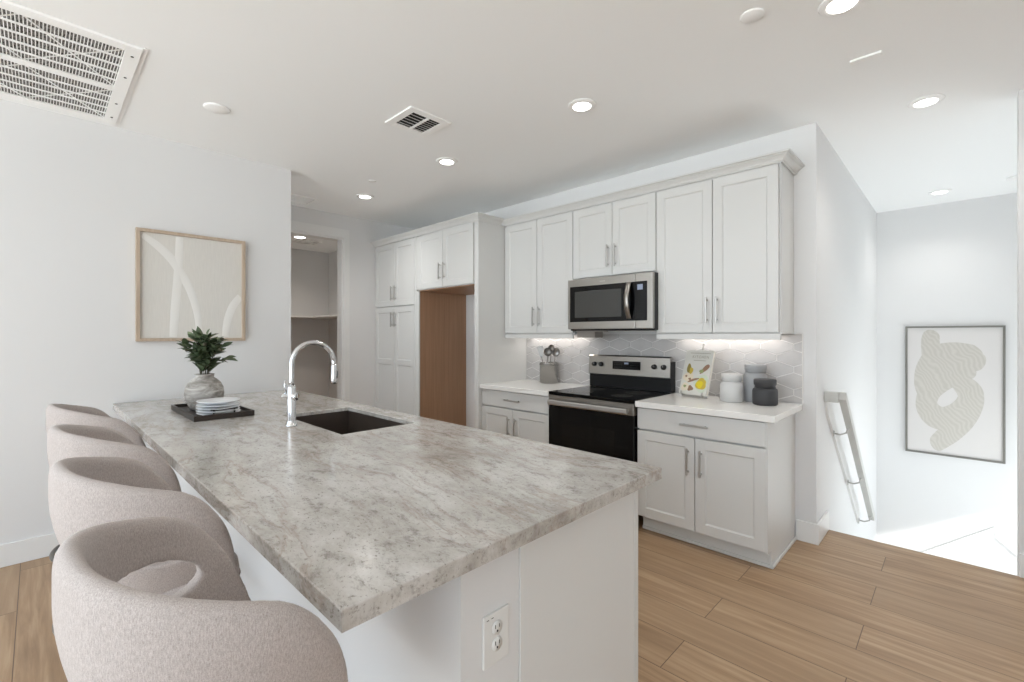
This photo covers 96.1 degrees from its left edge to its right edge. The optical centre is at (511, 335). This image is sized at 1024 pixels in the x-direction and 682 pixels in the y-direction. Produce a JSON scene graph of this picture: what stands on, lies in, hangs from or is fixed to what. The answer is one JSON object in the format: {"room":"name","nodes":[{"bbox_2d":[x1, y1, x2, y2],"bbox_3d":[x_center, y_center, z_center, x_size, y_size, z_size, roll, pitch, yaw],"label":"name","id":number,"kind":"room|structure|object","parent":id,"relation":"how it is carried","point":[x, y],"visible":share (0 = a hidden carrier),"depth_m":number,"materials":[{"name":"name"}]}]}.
{"room":"kitchen","nodes":[
{"label":"kitchen","id":0,"kind":"room"},
{"bbox_2d":[0,99,290,544],"bbox_3d":[-3.587,-0.014,2.222,0.120,2.768,4.797,0,0,44],"label":"wall","id":1,"kind":"structure","parent":0,"point":[75,192],"depth_m":3.02,"materials":[{"name":"white paint"}]},
{"bbox_2d":[0,533,58,567],"bbox_3d":[-3.851,1.303,1.853,0.014,0.134,3.900,0,0,44],"label":"baseboard","id":2,"kind":"structure","parent":1,"relation":"attached to","point":[25,550],"depth_m":2.79,"materials":[{"name":"white paint"}]},
{"bbox_2d":[135,227,244,341],"bbox_3d":[-2.342,-0.349,3.389,0.038,0.781,0.671,0,0,44],"label":"framed picture","id":3,"kind":"object","parent":1,"relation":"attached to","point":[184,282],"visible":0.98,"depth_m":3.35,"materials":[{"name":"beige paper"}]},
{"bbox_2d":[291,248,328,396],"bbox_3d":[-3.491,-0.005,6.169,0.100,2.750,2.200,0,0,44],"label":"wall","id":4,"kind":"structure","parent":0,"point":[309,269],"depth_m":6.67,"materials":[{"name":"white paint"}]},
{"bbox_2d":[291,314,336,318],"bbox_3d":[-2.919,-0.256,5.637,1.458,0.022,2.026,0,0,44],"label":"shelf","id":5,"kind":"object","parent":4,"relation":"attached to","point":[334,316],"visible":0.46,"depth_m":6.27,"materials":[{"name":"white paint"}]},
{"bbox_2d":[291,236,336,252],"bbox_3d":[-2.906,-1.280,5.623,1.497,0.100,2.026,0,0,44],"label":"ceiling","id":6,"kind":"structure","parent":0,"point":[327,246],"depth_m":6.29,"materials":[{"name":"white paint"}]},
{"bbox_2d":[291,235,308,238],"bbox_3d":[-2.635,-1.223,5.715,0.201,0.011,0.201,0,0,44],"label":"recessed light","id":7,"kind":"object","parent":6,"relation":"in","point":[294,236],"visible":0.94,"depth_m":5.68,"materials":[{"name":"white"}]},
{"bbox_2d":[293,239,321,244],"bbox_3d":[-2.686,-1.223,6.036,0.260,0.011,0.270,0,0,44],"label":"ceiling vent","id":8,"kind":"object","parent":6,"relation":"in","point":[296,241],"visible":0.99,"depth_m":6.03,"materials":[{"name":"white metal"}]},
{"bbox_2d":[329,251,336,398],"bbox_3d":[-2.165,-0.005,6.388,1.497,2.750,0.100,0,0,44],"label":"wall","id":9,"kind":"structure","parent":0,"point":[333,255],"depth_m":6.79,"materials":[{"name":"white paint"}]},
{"bbox_2d":[172,468,518,681],"bbox_3d":[-1.220,0.933,2.234,3.261,0.874,0.190,0,0,44],"label":"wall","id":10,"kind":"structure","parent":0,"point":[435,635],"depth_m":1.15,"materials":[{"name":"white paint"}]},
{"bbox_2d":[482,604,508,670],"bbox_3d":[-0.038,0.722,1.103,0.009,0.124,0.084,0,0,44],"label":"wall outlet","id":11,"kind":"object","parent":10,"relation":"attached to","point":[495,626],"visible":1,"depth_m":1.10,"materials":[{"name":"white plastic"}]},
{"bbox_2d":[492,636,501,650],"bbox_3d":[-0.035,0.737,1.101,0.003,0.033,0.033,0,0,44],"label":"receptacle","id":12,"kind":"object","parent":11,"relation":"attached to","point":[496,640],"depth_m":1.10,"materials":[{"name":"white plastic"}]},
{"bbox_2d":[492,620,501,634],"bbox_3d":[-0.035,0.698,1.101,0.003,0.033,0.033,0,0,44],"label":"receptacle","id":13,"kind":"object","parent":11,"relation":"attached to","point":[496,624],"depth_m":1.10,"materials":[{"name":"white plastic"}]},
{"bbox_2d":[291,205,414,406],"bbox_3d":[-2.837,-0.014,4.530,0.120,2.768,4.556,0,0,44],"label":"wall","id":14,"kind":"structure","parent":0,"point":[363,232],"depth_m":5.49,"materials":[{"name":"white paint"}]},
{"bbox_2d":[291,220,349,401],"bbox_3d":[-2.308,0.070,5.064,0.139,2.601,1.029,0,0,44],"label":"door frame","id":15,"kind":"structure","parent":14,"relation":"in","point":[311,230],"depth_m":5.35,"materials":[{"name":"white paint"}]},
{"bbox_2d":[0,0,1023,228],"bbox_3d":[0.273,-1.473,2.149,8.000,0.150,10.066,0,0,44],"label":"ceiling","id":16,"kind":"structure","parent":0,"point":[309,88],"depth_m":2.56,"materials":[{"name":"white paint"}]},
{"bbox_2d":[0,0,148,124],"bbox_3d":[-2.717,-1.389,2.096,1.154,0.016,1.528,0,0,44],"label":"ceiling vent","id":17,"kind":"object","parent":16,"relation":"in","point":[47,61],"visible":1,"depth_m":2.37,"materials":[{"name":"white metal"}]},
{"bbox_2d":[203,102,229,113],"bbox_3d":[-1.812,-1.392,2.826,0.140,0.009,0.140,0,0,44],"label":"cover plate","id":18,"kind":"object","parent":16,"relation":"attached to","point":[216,108],"visible":1,"depth_m":2.81,"materials":[{"name":"white"}]},
{"bbox_2d":[291,193,317,204],"bbox_3d":[-2.184,-1.391,4.694,0.270,0.011,0.300,0,0,44],"label":"ceiling vent","id":19,"kind":"object","parent":16,"relation":"in","point":[314,199],"visible":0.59,"depth_m":4.72,"materials":[{"name":"white metal"}]},
{"bbox_2d":[356,194,373,198],"bbox_3d":[-1.473,-1.391,4.610,0.170,0.011,0.170,0,0,44],"label":"recessed light","id":20,"kind":"object","parent":16,"relation":"in","point":[363,196],"visible":1,"depth_m":4.59,"materials":[{"name":"white"}]},
{"bbox_2d":[385,106,450,136],"bbox_3d":[-0.615,-1.391,3.012,0.305,0.011,0.310,0,0,44],"label":"ceiling vent","id":21,"kind":"object","parent":16,"relation":"in","point":[414,120],"visible":1,"depth_m":3.00,"materials":[{"name":"white metal"}]},
{"bbox_2d":[436,157,457,164],"bbox_3d":[-0.521,-1.391,3.684,0.170,0.011,0.170,0,0,44],"label":"recessed light","id":22,"kind":"object","parent":16,"relation":"in","point":[443,160],"visible":1,"depth_m":3.66,"materials":[{"name":"white"}]},
{"bbox_2d":[568,98,595,111],"bbox_3d":[0.424,-1.391,2.789,0.170,0.011,0.170,0,0,44],"label":"recessed light","id":23,"kind":"object","parent":16,"relation":"in","point":[581,104],"visible":1,"depth_m":2.77,"materials":[{"name":"white"}]},
{"bbox_2d":[740,7,763,23],"bbox_3d":[1.046,-1.393,2.006,0.094,0.008,0.094,0,0,44],"label":"smoke detector","id":24,"kind":"object","parent":16,"relation":"attached to","point":[752,15],"visible":1,"depth_m":2.00,"materials":[{"name":"white plastic"}]},
{"bbox_2d":[818,0,863,16],"bbox_3d":[1.383,-1.391,1.928,0.170,0.011,0.170,0,0,44],"label":"recessed light","id":25,"kind":"object","parent":16,"relation":"in","point":[828,8],"visible":1,"depth_m":1.94,"materials":[{"name":"white"}]},
{"bbox_2d":[850,50,882,65],"bbox_3d":[1.776,-1.391,2.308,0.127,0.011,0.043,0,0,44],"label":"sensor","id":26,"kind":"object","parent":16,"relation":"attached to","point":[878,53],"visible":1,"depth_m":2.30,"materials":[{"name":"white plastic"}]},
{"bbox_2d":[907,94,944,108],"bbox_3d":[2.467,-1.391,2.742,0.170,0.011,0.170,0,0,44],"label":"recessed light","id":27,"kind":"object","parent":16,"relation":"in","point":[925,101],"visible":1,"depth_m":2.72,"materials":[{"name":"white"}]},
{"bbox_2d":[928,189,951,194],"bbox_3d":[4.155,-1.391,4.468,0.170,0.011,0.170,0,0,44],"label":"recessed light","id":28,"kind":"object","parent":16,"relation":"in","point":[941,191],"visible":1,"depth_m":4.45,"materials":[{"name":"white"}]},
{"bbox_2d":[1006,175,1016,180],"bbox_3d":[4.434,-1.387,4.058,0.100,0.019,0.100,0,0,44],"label":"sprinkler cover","id":29,"kind":"object","parent":16,"relation":"attached to","point":[1012,178],"visible":0.64,"depth_m":4.06,"materials":[{"name":"white plastic"}]},
{"bbox_2d":[0,515,1023,681],"bbox_3d":[-1.411,1.470,1.777,9.900,0.200,7.188,0,0,44],"label":"floor","id":30,"kind":"structure","parent":0,"point":[844,607],"depth_m":2.25,"materials":[{"name":"brown wood"}]},
{"bbox_2d":[46,404,145,561],"bbox_3d":[-2.000,0.848,2.361,0.541,1.041,0.552,0,0,42],"label":"bar stool","id":31,"kind":"object","parent":30,"relation":"on","point":[56,414],"visible":0.21,"depth_m":2.13,"materials":[{"name":"fabric"}]},
{"bbox_2d":[47,424,181,635],"bbox_3d":[-1.456,0.848,1.830,0.541,1.041,0.552,0,0,42],"label":"bar stool","id":32,"kind":"object","parent":30,"relation":"on","point":[64,441],"visible":0.16,"depth_m":1.60,"materials":[{"name":"fabric"}]},
{"bbox_2d":[48,456,240,595],"bbox_3d":[-0.968,0.848,1.350,0.541,1.041,0.552,0,0,42],"label":"bar stool","id":33,"kind":"object","parent":30,"relation":"on","point":[84,492],"visible":0.38,"depth_m":1.12,"materials":[{"name":"fabric"}]},
{"bbox_2d":[52,516,347,681],"bbox_3d":[-0.490,0.848,0.881,0.541,1.041,0.552,0,0,42],"label":"bar stool","id":34,"kind":"object","parent":30,"relation":"on","point":[210,629],"visible":1,"depth_m":0.64,"materials":[{"name":"fabric"}]},
{"bbox_2d":[375,236,465,425],"bbox_3d":[-1.123,0.142,5.546,0.922,2.454,0.710,0,0,44],"label":"pantry cabinet","id":35,"kind":"object","parent":30,"relation":"on","point":[420,337],"visible":0.77,"depth_m":5.27,"materials":[{"name":"white wood"}]},
{"bbox_2d":[474,220,526,428],"bbox_3d":[-0.101,0.142,4.579,0.056,2.454,0.676,0,0,44],"label":"end panel","id":36,"kind":"object","parent":30,"relation":"on","point":[497,358],"visible":0.55,"depth_m":4.43,"materials":[{"name":"white wood"}]},
{"bbox_2d":[482,389,548,443],"bbox_3d":[0.226,0.933,4.266,0.841,0.872,0.670,0,0,44],"label":"base cabinet","id":37,"kind":"object","parent":30,"relation":"on","point":[521,415],"visible":0.41,"depth_m":4.02,"materials":[{"name":"white wood"}]},
{"bbox_2d":[480,379,589,395],"bbox_3d":[0.220,0.476,4.267,0.835,0.040,0.651,0,0,44],"label":"countertop","id":38,"kind":"structure","parent":37,"relation":"on","point":[525,386],"depth_m":4.15,"materials":[{"name":"white stone"}]},
{"bbox_2d":[539,362,557,383],"bbox_3d":[0.355,0.358,4.440,0.184,0.196,0.184,0,0,44],"label":"utensil crock","id":39,"kind":"object","parent":38,"relation":"on","point":[548,371],"visible":0.98,"depth_m":4.37,"materials":[{"name":"beige ceramic"}]},
{"bbox_2d":[537,346,542,362],"bbox_3d":[0.291,0.275,4.469,0.104,0.347,0.023,0,0,22],"label":"spatula","id":40,"kind":"object","parent":39,"relation":"in","point":[540,348],"visible":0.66,"depth_m":4.47,"materials":[{"name":"silver metal"}]},
{"bbox_2d":[544,348,551,362],"bbox_3d":[0.346,0.282,4.429,0.084,0.332,0.041,0,0,3],"label":"ladle","id":41,"kind":"object","parent":39,"relation":"in","point":[547,351],"visible":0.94,"depth_m":4.43,"materials":[{"name":"silver metal"}]},
{"bbox_2d":[548,344,554,362],"bbox_3d":[0.380,0.268,4.469,0.068,0.361,0.024,0,0,-5],"label":"spoon","id":42,"kind":"object","parent":39,"relation":"in","point":[551,346],"visible":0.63,"depth_m":4.47,"materials":[{"name":"silver metal"}]},
{"bbox_2d":[553,348,559,362],"bbox_3d":[0.414,0.283,4.417,0.087,0.332,0.026,0,0,14],"label":"spoon","id":43,"kind":"object","parent":39,"relation":"in","point":[556,351],"visible":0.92,"depth_m":4.42,"materials":[{"name":"silver metal"}]},
{"bbox_2d":[519,490,637,681],"bbox_3d":[-0.931,0.933,2.526,3.264,0.874,0.626,0,0,44],"label":"base cabinet","id":44,"kind":"object","parent":30,"relation":"on","point":[578,581],"visible":0.06,"depth_m":1.36,"materials":[{"name":"white wood"}]},
{"bbox_2d":[113,390,661,632],"bbox_3d":[-1.076,0.476,2.335,3.325,0.038,1.151,0,0,44],"label":"countertop","id":45,"kind":"structure","parent":44,"relation":"on","point":[363,525],"depth_m":1.35,"materials":[{"name":"stone"}]},
{"bbox_2d":[171,403,253,421],"bbox_3d":[-1.781,0.428,2.725,0.590,0.056,0.290,0,0,44],"label":"serving tray","id":46,"kind":"object","parent":45,"relation":"on","point":[184,410],"visible":0.66,"depth_m":2.56,"materials":[{"name":"black wood"}]},
{"bbox_2d":[184,373,223,409],"bbox_3d":[-1.850,0.336,2.768,0.204,0.210,0.204,0,0,44],"label":"vase","id":47,"kind":"object","parent":46,"relation":"on","point":[203,386],"visible":0.8,"depth_m":2.70,"materials":[{"name":"ceramic"}]},
{"bbox_2d":[176,326,236,374],"bbox_3d":[-1.844,0.107,2.784,0.286,0.329,0.330,0,0,44],"label":"leafy branches","id":48,"kind":"object","parent":47,"relation":"in","point":[204,347],"visible":0.97,"depth_m":2.74,"materials":[{"name":"green plant"}]},
{"bbox_2d":[196,409,240,414],"bbox_3d":[-1.649,0.435,2.596,0.213,0.012,0.215,0,0,44],"label":"plate","id":49,"kind":"object","parent":46,"relation":"on","point":[237,410],"visible":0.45,"depth_m":2.57,"materials":[{"name":"white ceramic"}]},
{"bbox_2d":[196,406,239,412],"bbox_3d":[-1.650,0.420,2.591,0.215,0.012,0.216,0,0,44],"label":"plate","id":50,"kind":"object","parent":49,"relation":"on","point":[198,410],"visible":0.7,"depth_m":2.54,"materials":[{"name":"white ceramic"}]},
{"bbox_2d":[196,404,239,409],"bbox_3d":[-1.650,0.404,2.587,0.214,0.012,0.213,0,0,44],"label":"plate","id":51,"kind":"object","parent":50,"relation":"on","point":[235,405],"visible":0.66,"depth_m":2.56,"materials":[{"name":"white ceramic"}]},
{"bbox_2d":[196,401,239,406],"bbox_3d":[-1.650,0.389,2.588,0.214,0.012,0.213,0,0,44],"label":"plate","id":52,"kind":"object","parent":51,"relation":"on","point":[234,402],"visible":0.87,"depth_m":2.56,"materials":[{"name":"white ceramic"}]},
{"bbox_2d":[196,397,239,403],"bbox_3d":[-1.652,0.371,2.591,0.217,0.018,0.213,0,0,44],"label":"plate","id":53,"kind":"object","parent":52,"relation":"on","point":[221,400],"visible":1,"depth_m":2.61,"materials":[{"name":"white ceramic"}]},
{"bbox_2d":[281,340,337,426],"bbox_3d":[-1.045,0.241,2.395,0.078,0.430,0.277,0,0,44],"label":"faucet","id":54,"kind":"object","parent":45,"relation":"on","point":[292,396],"visible":1,"depth_m":2.32,"materials":[{"name":"silver metal"}]},
{"bbox_2d":[296,410,403,433],"bbox_3d":[-0.914,0.602,2.527,0.810,0.248,0.460,0,0,44],"label":"sink","id":55,"kind":"object","parent":45,"relation":"in","point":[341,422],"visible":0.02,"depth_m":2.83,"materials":[{"name":"brown metal"}]},
{"bbox_2d":[547,354,674,462],"bbox_3d":[0.783,0.770,3.686,0.774,1.199,0.707,0,0,44],"label":"range","id":56,"kind":"object","parent":30,"relation":"on","point":[602,420],"visible":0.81,"depth_m":3.59,"materials":[{"name":"black metal"}]},
{"bbox_2d":[549,386,670,403],"bbox_3d":[0.773,0.465,3.675,0.774,0.024,0.567,0,0,44],"label":"cooktop","id":57,"kind":"object","parent":56,"relation":"in","point":[594,394],"depth_m":3.58,"materials":[{"name":"black glass"}]},
{"bbox_2d":[638,407,796,568],"bbox_3d":[1.385,0.933,3.143,0.836,0.872,0.670,0,0,44],"label":"base cabinet","id":58,"kind":"object","parent":30,"relation":"on","point":[726,486],"visible":0.94,"depth_m":2.88,"materials":[{"name":"white wood"}]},
{"bbox_2d":[635,393,802,422],"bbox_3d":[1.394,0.476,3.129,0.872,0.040,0.651,0,0,44],"label":"countertop","id":59,"kind":"structure","parent":58,"relation":"on","point":[711,406],"depth_m":2.95,"materials":[{"name":"white stone"}]},
{"bbox_2d":[680,343,706,398],"bbox_3d":[1.377,0.258,3.414,0.159,0.395,0.216,0,0,-31],"label":"book stand","id":60,"kind":"object","parent":59,"relation":"on","point":[700,396],"visible":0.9,"depth_m":3.41,"materials":[{"name":"silver metal"}]},
{"bbox_2d":[679,350,715,396],"bbox_3d":[1.373,0.276,3.413,0.115,0.330,0.236,0,0,-31],"label":"cookbook","id":61,"kind":"object","parent":60,"relation":"on","point":[699,364],"visible":0.96,"depth_m":3.39,"materials":[{"name":"white"}]},
{"bbox_2d":[681,363,709,392],"bbox_3d":[1.354,0.313,3.398,0.059,0.206,0.220,0,0,-31],"label":"picture","id":62,"kind":"object","parent":61,"relation":"attached to","point":[695,376],"depth_m":3.39,"materials":[{"name":"multicoloured paper"}]},
{"bbox_2d":[720,373,742,402],"bbox_3d":[1.523,0.361,3.192,0.148,0.190,0.148,0,0,44],"label":"canister","id":63,"kind":"object","parent":59,"relation":"on","point":[731,386],"visible":1,"depth_m":3.13,"materials":[{"name":"white ceramic"}]},
{"bbox_2d":[743,364,767,401],"bbox_3d":[1.687,0.328,3.189,0.152,0.256,0.152,0,0,44],"label":"canister","id":64,"kind":"object","parent":59,"relation":"on","point":[752,371],"visible":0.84,"depth_m":3.15,"materials":[{"name":"grey ceramic"}]},
{"bbox_2d":[752,378,777,405],"bbox_3d":[1.670,0.372,3.037,0.150,0.168,0.150,0,0,44],"label":"canister","id":65,"kind":"object","parent":59,"relation":"on","point":[764,392],"visible":1,"depth_m":2.98,"materials":[{"name":"black ceramic"}]},
{"bbox_2d":[421,123,819,536],"bbox_3d":[-0.311,-0.014,5.331,6.533,2.768,0.110,0,0,44],"label":"wall","id":66,"kind":"structure","parent":0,"point":[804,141],"depth_m":3.09,"materials":[{"name":"white paint"}]},
{"bbox_2d":[417,222,473,294],"bbox_3d":[-0.474,-0.782,4.917,0.946,0.605,0.710,0,0,44],"label":"upper cabinet","id":67,"kind":"object","parent":66,"relation":"attached to","point":[445,258],"visible":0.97,"depth_m":4.68,"materials":[{"name":"white wood"}]},
{"bbox_2d":[505,211,576,338],"bbox_3d":[0.330,-0.529,4.380,0.831,1.112,0.363,0,0,44],"label":"upper cabinet","id":68,"kind":"object","parent":66,"relation":"attached to","point":[538,253],"visible":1,"depth_m":4.25,"materials":[{"name":"white wood"}]},
{"bbox_2d":[573,192,655,279],"bbox_3d":[0.905,-0.782,3.822,0.768,0.606,0.363,0,0,44],"label":"upper cabinet","id":69,"kind":"object","parent":66,"relation":"attached to","point":[617,237],"visible":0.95,"depth_m":3.68,"materials":[{"name":"white wood"}]},
{"bbox_2d":[568,272,657,337],"bbox_3d":[0.874,-0.226,3.763,0.772,0.488,0.473,0,0,44],"label":"microwave","id":70,"kind":"object","parent":69,"relation":"attached to","point":[627,302],"visible":0.97,"depth_m":3.61,"materials":[{"name":"silver metal"}]},
{"bbox_2d":[527,334,802,403],"bbox_3d":[1.046,0.223,3.932,2.488,0.466,0.010,0,0,44],"label":"tile backsplash","id":71,"kind":"structure","parent":66,"relation":"attached to","point":[783,358],"depth_m":3.64,"materials":[{"name":"white tile"}]},
{"bbox_2d":[656,163,793,339],"bbox_3d":[1.480,-0.529,3.265,0.828,1.112,0.363,0,0,44],"label":"upper cabinet","id":72,"kind":"object","parent":66,"relation":"attached to","point":[725,244],"visible":1,"depth_m":3.10,"materials":[{"name":"white wood"}]},
{"bbox_2d":[371,148,804,246],"bbox_3d":[0.115,-1.107,4.328,4.396,0.057,0.737,0,0,44],"label":"crown molding","id":73,"kind":"structure","parent":72,"relation":"attached to","point":[787,157],"depth_m":3.57,"materials":[{"name":"white wood"}]},
{"bbox_2d":[820,129,876,540],"bbox_3d":[3.113,1.486,4.249,0.110,5.768,3.097,0,0,44],"label":"wall","id":74,"kind":"structure","parent":0,"point":[848,220],"depth_m":3.77,"materials":[{"name":"white paint"}]},
{"bbox_2d":[796,510,828,544],"bbox_3d":[2.071,1.303,3.165,0.127,0.134,0.345,0,0,44],"label":"baseboard","id":75,"kind":"structure","parent":74,"relation":"attached to","point":[808,532],"depth_m":3.05,"materials":[{"name":"white paint"}]},
{"bbox_2d":[824,391,874,523],"bbox_3d":[2.716,1.058,3.669,0.126,1.345,1.470,0,0,44],"label":"handrail","id":76,"kind":"object","parent":74,"relation":"attached to","point":[829,396],"visible":1,"depth_m":3.50,"materials":[{"name":"grey paint"}]},
{"bbox_2d":[877,193,1016,575],"bbox_3d":[4.973,1.486,4.532,2.167,5.768,0.100,0,0,44],"label":"wall","id":77,"kind":"structure","parent":0,"point":[950,263],"depth_m":4.86,"materials":[{"name":"white paint"}]},
{"bbox_2d":[905,325,1005,463],"bbox_3d":[4.599,0.584,4.800,0.751,1.366,0.032,0,0,44],"label":"framed print","id":78,"kind":"object","parent":77,"relation":"attached to","point":[955,376],"visible":1,"depth_m":4.77,"materials":[{"name":"grey paper"}]},
{"bbox_2d":[922,527,1016,557],"bbox_3d":[4.677,2.307,4.739,1.320,0.784,0.016,0,0,44],"label":"trim","id":79,"kind":"structure","parent":77,"relation":"attached to","point":[946,550],"depth_m":4.72,"materials":[{"name":"white paint"}]},
{"bbox_2d":[1017,89,1023,575],"bbox_3d":[3.807,0.686,1.808,2.450,4.168,0.120,0,0,44],"label":"wall","id":80,"kind":"structure","parent":0,"point":[1020,98],"depth_m":2.61,"materials":[{"name":"white paint"}]},
{"bbox_2d":[1019,553,1023,577],"bbox_3d":[3.724,1.303,1.794,2.350,0.134,0.014,0,0,44],"label":"baseboard","id":81,"kind":"structure","parent":80,"relation":"attached to","point":[1021,555],"depth_m":2.60,"materials":[{"name":"white paint"}]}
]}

